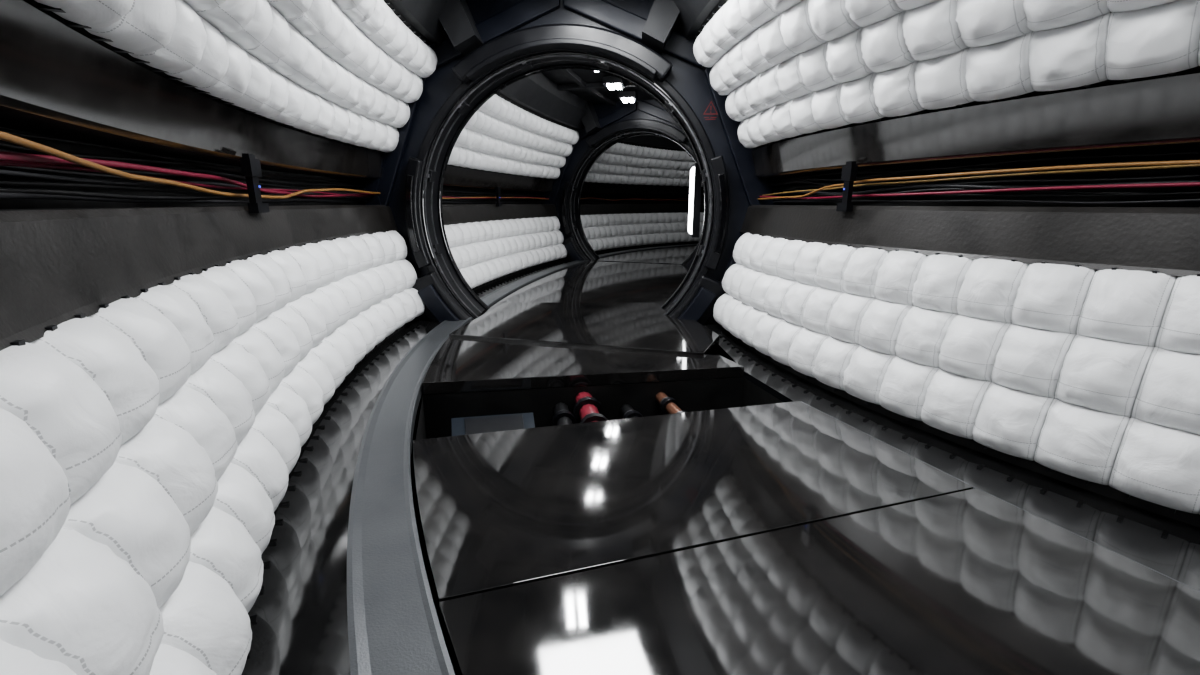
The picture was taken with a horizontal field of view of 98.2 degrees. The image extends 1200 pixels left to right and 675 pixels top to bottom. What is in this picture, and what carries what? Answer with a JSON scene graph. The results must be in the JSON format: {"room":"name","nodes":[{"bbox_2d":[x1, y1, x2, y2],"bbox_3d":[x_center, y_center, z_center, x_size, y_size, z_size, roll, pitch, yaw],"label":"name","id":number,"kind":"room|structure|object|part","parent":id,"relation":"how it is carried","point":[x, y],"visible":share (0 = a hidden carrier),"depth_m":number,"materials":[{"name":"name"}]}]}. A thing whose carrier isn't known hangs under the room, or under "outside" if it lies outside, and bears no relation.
{"room":"spaceship corridor","nodes":[
{"label":"spaceship corridor","id":0,"kind":"room"},
{"bbox_2d":[0,0,447,364],"bbox_3d":[-0.209,-0.530,0.830,2.049,2.670,8.336,-8,17,-28],"label":"wall","id":1,"kind":"structure","parent":0,"point":[60,260],"depth_m":1.54,"materials":[{"name":"black metal"}]},
{"bbox_2d":[0,129,380,202],"bbox_3d":[-0.468,-0.281,0.739,1.335,0.190,8.257,-8,17,-28],"label":"cable bundle","id":2,"kind":"object","parent":1,"relation":"attached to","point":[9,159],"visible":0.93,"depth_m":1.72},
{"bbox_2d":[0,230,424,674],"bbox_3d":[-0.852,0.178,1.697,0.920,0.749,6.303,-6,16,-21],"label":"wall padding","id":3,"kind":"object","parent":1,"relation":"attached to","point":[151,442],"visible":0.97,"depth_m":1.06,"materials":[{"name":"white fabric"}]},
{"bbox_2d":[35,0,436,152],"bbox_3d":[-0.743,-1.176,1.392,1.153,0.778,6.302,-6,16,-21],"label":"wall padding","id":4,"kind":"object","parent":1,"relation":"attached to","point":[345,71],"visible":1,"depth_m":2.38,"materials":[{"name":"white fabric"}]},
{"bbox_2d":[240,153,269,212],"bbox_3d":[-1.627,-0.724,2.450,0.072,0.265,0.139,0,14,0],"label":"bracket","id":5,"kind":"object","parent":1,"relation":"attached to","point":[250,166],"depth_m":2.42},
{"bbox_2d":[241,319,441,674],"bbox_3d":[0.338,0.678,1.421,4.006,0.001,6.877,0,14,0],"label":"floor","id":6,"kind":"structure","parent":0,"point":[298,616],"depth_m":1.59,"materials":[{"name":"black metal"}]},
{"bbox_2d":[347,317,471,674],"bbox_3d":[0.083,0.718,1.321,1.279,0.068,7.557,-8,17,-28],"label":"strip","id":7,"kind":"object","parent":6,"relation":"on","point":[394,628],"visible":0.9,"depth_m":1.54,"materials":[{"name":"grey metal"}]},
{"bbox_2d":[442,72,585,290],"bbox_3d":[-1.158,-2.138,7.050,1.148,2.670,4.813,3,15,12],"label":"wall","id":8,"kind":"structure","parent":0,"point":[538,94],"depth_m":7.18,"materials":[{"name":"black metal"}]},
{"bbox_2d":[442,188,548,203],"bbox_3d":[-1.523,-1.945,7.165,0.296,0.196,4.767,3,15,12],"label":"cable bundle","id":9,"kind":"object","parent":8,"relation":"attached to","point":[515,196],"visible":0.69,"depth_m":7.30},
{"bbox_2d":[495,187,501,205],"bbox_3d":[-1.423,-1.978,7.298,0.045,0.265,0.118,3,15,12],"label":"bracket","id":10,"kind":"object","parent":8,"relation":"attached to","point":[497,189],"visible":1,"depth_m":7.27,"materials":[{"name":"black metal"}]},
{"bbox_3d":[-1.430,-1.995,7.295,0.028,0.230,0.062,3,15,12],"label":"clamp post","id":11,"kind":"part","parent":10,"relation":"part of","materials":[{"name":"black metal"}]},
{"bbox_2d":[444,216,566,288],"bbox_3d":[-1.251,-1.266,7.282,0.424,0.749,4.593,3,15,12],"label":"wall padding","id":12,"kind":"object","parent":8,"relation":"attached to","point":[483,252],"visible":0.84,"depth_m":7.04,"materials":[{"name":"white fabric"}]},
{"bbox_2d":[447,93,578,178],"bbox_3d":[-1.128,-2.602,6.905,0.677,0.778,4.585,3,15,11],"label":"wall padding","id":13,"kind":"object","parent":8,"relation":"attached to","point":[501,136],"visible":0.82,"depth_m":6.84,"materials":[{"name":"white fabric"}]},
{"bbox_2d":[474,260,571,297],"bbox_3d":[-0.998,-0.860,7.367,1.256,0.001,4.604,0,14,0],"label":"floor","id":14,"kind":"structure","parent":0,"point":[481,292],"depth_m":7.11,"materials":[{"name":"black metal"}]},
{"bbox_2d":[480,260,588,306],"bbox_3d":[-0.835,-0.833,7.317,0.369,0.068,4.600,3,15,12],"label":"strip","id":15,"kind":"object","parent":14,"relation":"on","point":[496,295],"visible":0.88,"depth_m":6.66,"materials":[{"name":"grey metal"}]},
{"bbox_2d":[354,0,783,374],"bbox_3d":[-0.291,-1.111,4.508,3.905,3.505,0.788,1,15,4],"label":"frame","id":16,"kind":"object","parent":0,"point":[490,46],"visible":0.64,"depth_m":4.22,"materials":[{"name":"black paint"}]},
{"bbox_3d":[-1.709,-1.657,4.342,0.599,1.186,0.060,1,15,3],"label":"frame","id":17,"kind":"part","parent":16,"relation":"part of","materials":[{"name":"black paint"}]},
{"bbox_3d":[-0.902,-2.428,4.091,1.187,0.599,0.060,1,15,3],"label":"frame","id":18,"kind":"part","parent":16,"relation":"part of","materials":[{"name":"black paint"}]},
{"bbox_2d":[452,24,672,83],"bbox_3d":[-0.299,-2.207,4.049,1.724,0.393,0.281,0,15,0],"label":"hood","id":19,"kind":"object","parent":16,"relation":"attached to","point":[493,50],"depth_m":4.00,"materials":[{"name":"black metal"}]},
{"bbox_3d":[0.310,-2.409,4.020,1.186,0.599,0.060,1,15,3],"label":"frame","id":20,"kind":"part","parent":16,"relation":"part of","materials":[{"name":"black paint"}]},
{"bbox_3d":[1.117,-0.438,4.478,0.599,1.186,0.060,1,15,3],"label":"frame","id":21,"kind":"part","parent":16,"relation":"part of","materials":[{"name":"black paint"}]},
{"bbox_3d":[1.117,-1.613,4.174,0.599,1.186,0.060,1,15,3],"label":"frame","id":22,"kind":"part","parent":16,"relation":"part of","materials":[{"name":"black paint"}]},
{"bbox_2d":[411,378,728,674],"bbox_3d":[1.028,0.969,1.607,4.841,0.001,6.632,0,14,0],"label":"floor","id":23,"kind":"structure","parent":0,"point":[414,494],"depth_m":2.35,"materials":[{"name":"black metal"}]},
{"bbox_2d":[416,396,426,439],"bbox_3d":[-0.907,0.553,2.637,0.001,0.288,0.733,-4,15,-15],"label":"trench","id":24,"kind":"object","parent":23,"relation":"on","point":[421,429],"visible":0.2,"depth_m":2.77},
{"bbox_2d":[451,412,534,435],"bbox_3d":[-0.558,0.557,2.724,0.437,0.233,0.290,-3,15,-10],"label":"junction box","id":25,"kind":"object","parent":23,"relation":"on","point":[505,422],"visible":0.39,"depth_m":2.70,"materials":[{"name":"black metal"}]},
{"bbox_3d":[-0.549,0.454,2.687,0.306,0.015,0.208,-3,15,-11],"label":"lid panel","id":26,"kind":"part","parent":25,"relation":"part of","materials":[{"name":"black metal"}]},
{"bbox_2d":[423,378,743,438],"bbox_3d":[-0.053,0.427,3.125,1.926,0.288,0.001,-2,15,-9],"label":"trench","id":27,"kind":"object","parent":23,"relation":"on","point":[712,394],"visible":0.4,"depth_m":3.10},
{"bbox_2d":[552,402,575,425],"bbox_3d":[-0.185,0.501,2.815,0.135,0.135,0.810,-2,15,-9],"label":"pipe","id":28,"kind":"object","parent":27,"relation":"attached to","point":[562,415],"visible":0.33,"depth_m":2.88,"materials":[{"name":"metal"}]},
{"bbox_2d":[573,386,607,422],"bbox_3d":[-0.050,0.444,2.837,0.165,0.165,0.842,-2,15,-9],"label":"pipe","id":29,"kind":"object","parent":27,"relation":"attached to","point":[587,408],"visible":0.52,"depth_m":2.90,"materials":[{"name":"red metal"}]},
{"bbox_2d":[619,404,642,418],"bbox_3d":[0.215,0.508,2.910,0.120,0.120,0.798,-3,15,-12],"label":"pipe","id":30,"kind":"object","parent":27,"relation":"attached to","point":[626,410],"visible":0.23,"depth_m":3.02,"materials":[{"name":"metal"}]},
{"bbox_2d":[655,392,684,413],"bbox_3d":[0.430,0.427,2.941,0.105,0.105,0.781,-3,15,-13],"label":"pipe","id":31,"kind":"object","parent":27,"relation":"attached to","point":[668,405],"visible":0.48,"depth_m":3.00,"materials":[{"name":"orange metal"}]},
{"bbox_2d":[413,401,972,613],"bbox_3d":[0.269,0.519,2.062,1.938,0.062,1.001,-4,15,-17],"label":"floor plate","id":32,"kind":"object","parent":23,"relation":"on","point":[500,509],"visible":0.84,"depth_m":1.87,"materials":[{"name":"black metal"}]},
{"bbox_2d":[742,378,782,406],"bbox_3d":[0.966,0.458,3.005,0.001,0.288,0.567,-4,15,-13],"label":"trench","id":33,"kind":"object","parent":23,"relation":"on","point":[753,395],"visible":0.2,"depth_m":3.12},
{"bbox_2d":[439,488,1199,674],"bbox_3d":[0.968,0.921,0.509,1.832,0.062,2.684,-6,16,-23],"label":"floor plate","id":34,"kind":"object","parent":23,"relation":"on","point":[971,581],"visible":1,"depth_m":1.31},
{"bbox_2d":[422,337,743,393],"bbox_3d":[-0.125,0.159,3.438,2.035,0.070,1.036,0,14,0],"label":"floor plate","id":35,"kind":"object","parent":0,"point":[460,364],"visible":0.99,"depth_m":3.21,"materials":[{"name":"black metal"}]},
{"bbox_2d":[449,303,718,355],"bbox_3d":[-0.122,-0.089,4.316,2.038,0.072,1.793,0,14,0],"label":"floor plate","id":36,"kind":"object","parent":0,"point":[621,326],"visible":0.78,"depth_m":4.13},
{"bbox_2d":[489,261,690,307],"bbox_3d":[0.385,-0.820,7.211,3.024,0.001,4.577,0,14,0],"label":"floor","id":37,"kind":"structure","parent":0,"point":[589,281],"depth_m":6.59,"materials":[{"name":"black metal"}]},
{"bbox_2d":[541,69,653,105],"bbox_3d":[0.095,-3.316,6.471,1.790,0.060,4.529,3,15,12],"label":"ceiling","id":38,"kind":"structure","parent":0,"point":[580,77],"depth_m":7.28,"materials":[{"name":"black metal"}]},
{"bbox_2d":[557,81,634,90],"bbox_3d":[0.188,-3.485,7.164,1.600,0.060,0.106,4,15,14],"label":"rib","id":39,"kind":"object","parent":38,"relation":"attached to","point":[596,85],"visible":0.37,"depth_m":7.24,"materials":[{"name":"black metal"}]},
{"bbox_2d":[603,76,625,89],"bbox_3d":[0.190,-3.386,6.923,0.312,0.110,0.360,0,14,0],"label":"tube light","id":40,"kind":"object","parent":38,"relation":"attached to","point":[610,82],"depth_m":6.80,"materials":[{"name":"white plastic"}]},
{"bbox_2d":[618,91,637,102],"bbox_3d":[0.420,-3.624,7.842,0.312,0.110,0.360,0,14,0],"label":"tube light","id":41,"kind":"object","parent":38,"relation":"attached to","point":[624,96],"depth_m":7.70,"materials":[{"name":"white plastic"}]},
{"bbox_2d":[540,99,699,265],"bbox_3d":[0.651,-2.265,8.967,3.900,3.505,0.760,5,15,20],"label":"frame","id":42,"kind":"object","parent":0,"point":[606,125],"visible":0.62,"depth_m":8.92,"materials":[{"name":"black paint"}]},
{"bbox_3d":[-0.714,-2.914,9.205,0.599,1.186,0.060,5,15,20],"label":"frame","id":43,"kind":"part","parent":42,"relation":"part of","materials":[{"name":"black paint"}]},
{"bbox_3d":[0.044,-3.627,8.728,1.186,0.599,0.060,5,15,20],"label":"frame","id":44,"kind":"part","parent":42,"relation":"part of","materials":[{"name":"black paint"}]},
{"bbox_2d":[586,119,686,146],"bbox_3d":[0.595,-3.365,8.528,1.720,0.393,0.160,5,15,20],"label":"hood","id":45,"kind":"object","parent":42,"relation":"attached to","point":[599,132],"depth_m":8.53,"materials":[{"name":"black metal"}]},
{"bbox_3d":[1.181,-3.520,8.317,1.187,0.599,0.060,5,15,20],"label":"frame","id":46,"kind":"part","parent":42,"relation":"part of","materials":[{"name":"black paint"}]},
{"bbox_2d":[580,135,703,252],"bbox_3d":[1.381,-3.386,11.876,1.561,2.670,6.268,14,20,43],"label":"wall","id":47,"kind":"structure","parent":0,"point":[665,192],"depth_m":11.87,"materials":[{"name":"black metal"}]},
{"bbox_2d":[580,194,688,202],"bbox_3d":[1.134,-3.235,12.156,0.770,0.194,6.211,14,20,43],"label":"cable bundle","id":48,"kind":"object","parent":47,"relation":"attached to","point":[648,199],"visible":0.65,"depth_m":12.27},
{"bbox_2d":[580,212,703,251],"bbox_3d":[1.317,-2.526,12.154,0.854,0.749,5.984,14,20,43],"label":"wall padding","id":49,"kind":"object","parent":47,"relation":"attached to","point":[602,231],"visible":0.56,"depth_m":12.02,"materials":[{"name":"white fabric"}]},
{"bbox_2d":[584,142,702,186],"bbox_3d":[1.399,-3.849,11.729,1.085,0.779,5.984,14,20,43],"label":"wall padding","id":50,"kind":"object","parent":47,"relation":"attached to","point":[621,163],"visible":0.7,"depth_m":11.54,"materials":[{"name":"white fabric"}]},
{"bbox_2d":[596,243,697,254],"bbox_3d":[1.628,-2.051,11.972,4.264,0.001,4.332,0,14,0],"label":"floor","id":51,"kind":"structure","parent":0,"point":[693,243],"depth_m":11.70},
{"bbox_2d":[598,244,697,257],"bbox_3d":[1.618,-2.039,11.983,0.786,0.068,5.682,14,20,43],"label":"strip","id":52,"kind":"object","parent":51,"relation":"on","point":[648,248],"visible":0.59,"depth_m":11.53,"materials":[{"name":"grey metal"}]},
{"bbox_2d":[602,245,696,260],"bbox_3d":[2.306,-1.887,11.337,4.682,0.001,4.714,0,14,0],"label":"floor","id":53,"kind":"structure","parent":0,"point":[681,253],"depth_m":10.56,"materials":[{"name":"black metal"}]},
{"bbox_2d":[674,0,1199,527],"bbox_3d":[1.863,-0.820,1.953,1.639,2.670,5.545,-8,17,-28],"label":"wall","id":54,"kind":"structure","parent":0,"point":[1159,113],"depth_m":2.15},
{"bbox_2d":[836,161,857,210],"bbox_3d":[1.369,-0.835,2.880,0.045,0.265,0.080,-4,15,-15],"label":"bracket","id":55,"kind":"object","parent":54,"relation":"attached to","point":[849,171],"visible":1,"depth_m":2.87,"materials":[{"name":"black metal"}]},
{"bbox_3d":[1.376,-0.853,2.877,0.028,0.230,0.042,-4,15,-15],"label":"clamp post","id":56,"kind":"part","parent":55,"relation":"part of","materials":[{"name":"black metal"}]},
{"bbox_2d":[693,0,1199,147],"bbox_3d":[1.680,-1.312,1.917,1.036,0.778,4.582,-7,16,-26],"label":"wall padding","id":57,"kind":"object","parent":54,"relation":"attached to","point":[786,69],"visible":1,"depth_m":2.23,"materials":[{"name":"white fabric"}]},
{"bbox_2d":[713,232,1199,513],"bbox_3d":[1.793,0.017,2.320,0.782,0.749,4.336,-7,16,-26],"label":"wall padding","id":58,"kind":"object","parent":54,"relation":"attached to","point":[1089,375],"visible":0.98,"depth_m":2.06,"materials":[{"name":"white fabric"}]},
{"bbox_2d":[758,150,1199,203],"bbox_3d":[2.184,-0.657,2.177,0.804,0.192,4.691,-8,17,-28],"label":"cable bundle","id":59,"kind":"object","parent":54,"relation":"attached to","point":[1192,163],"visible":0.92,"depth_m":2.23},
{"bbox_2d":[704,323,1199,590],"bbox_3d":[1.960,0.466,2.238,2.180,0.001,5.300,0,14,0],"label":"floor","id":60,"kind":"structure","parent":0,"point":[1170,547],"depth_m":1.90,"materials":[{"name":"black metal"}]},
{"bbox_2d":[801,401,1199,591],"bbox_3d":[1.680,0.732,1.176,0.044,0.018,3.386,-6,16,-22],"label":"trim plate edge","id":61,"kind":"object","parent":60,"relation":"on","point":[801,401],"visible":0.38,"depth_m":1.77,"materials":[{"name":"grey metal"}]},
{"bbox_3d":[1.410,-2.019,6.587,1.760,2.670,4.021,0,14,0],"label":"wall","id":62,"kind":"structure","parent":0,"visible":0},
{"bbox_2d":[688,163,703,237],"bbox_3d":[1.157,-1.481,5.648,0.365,0.720,0.977,2,15,7],"label":"wall lamp","id":63,"kind":"object","parent":62,"relation":"attached to","point":[696,197],"visible":0.77,"depth_m":5.23,"materials":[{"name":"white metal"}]},
{"bbox_2d":[688,167,694,233],"bbox_3d":[0.988,-1.486,5.668,0.021,0.660,0.885,2,15,7],"label":"diffuser","id":64,"kind":"object","parent":63,"relation":"attached to","point":[692,172],"depth_m":5.33,"materials":[{"name":"white plastic"}]}
]}

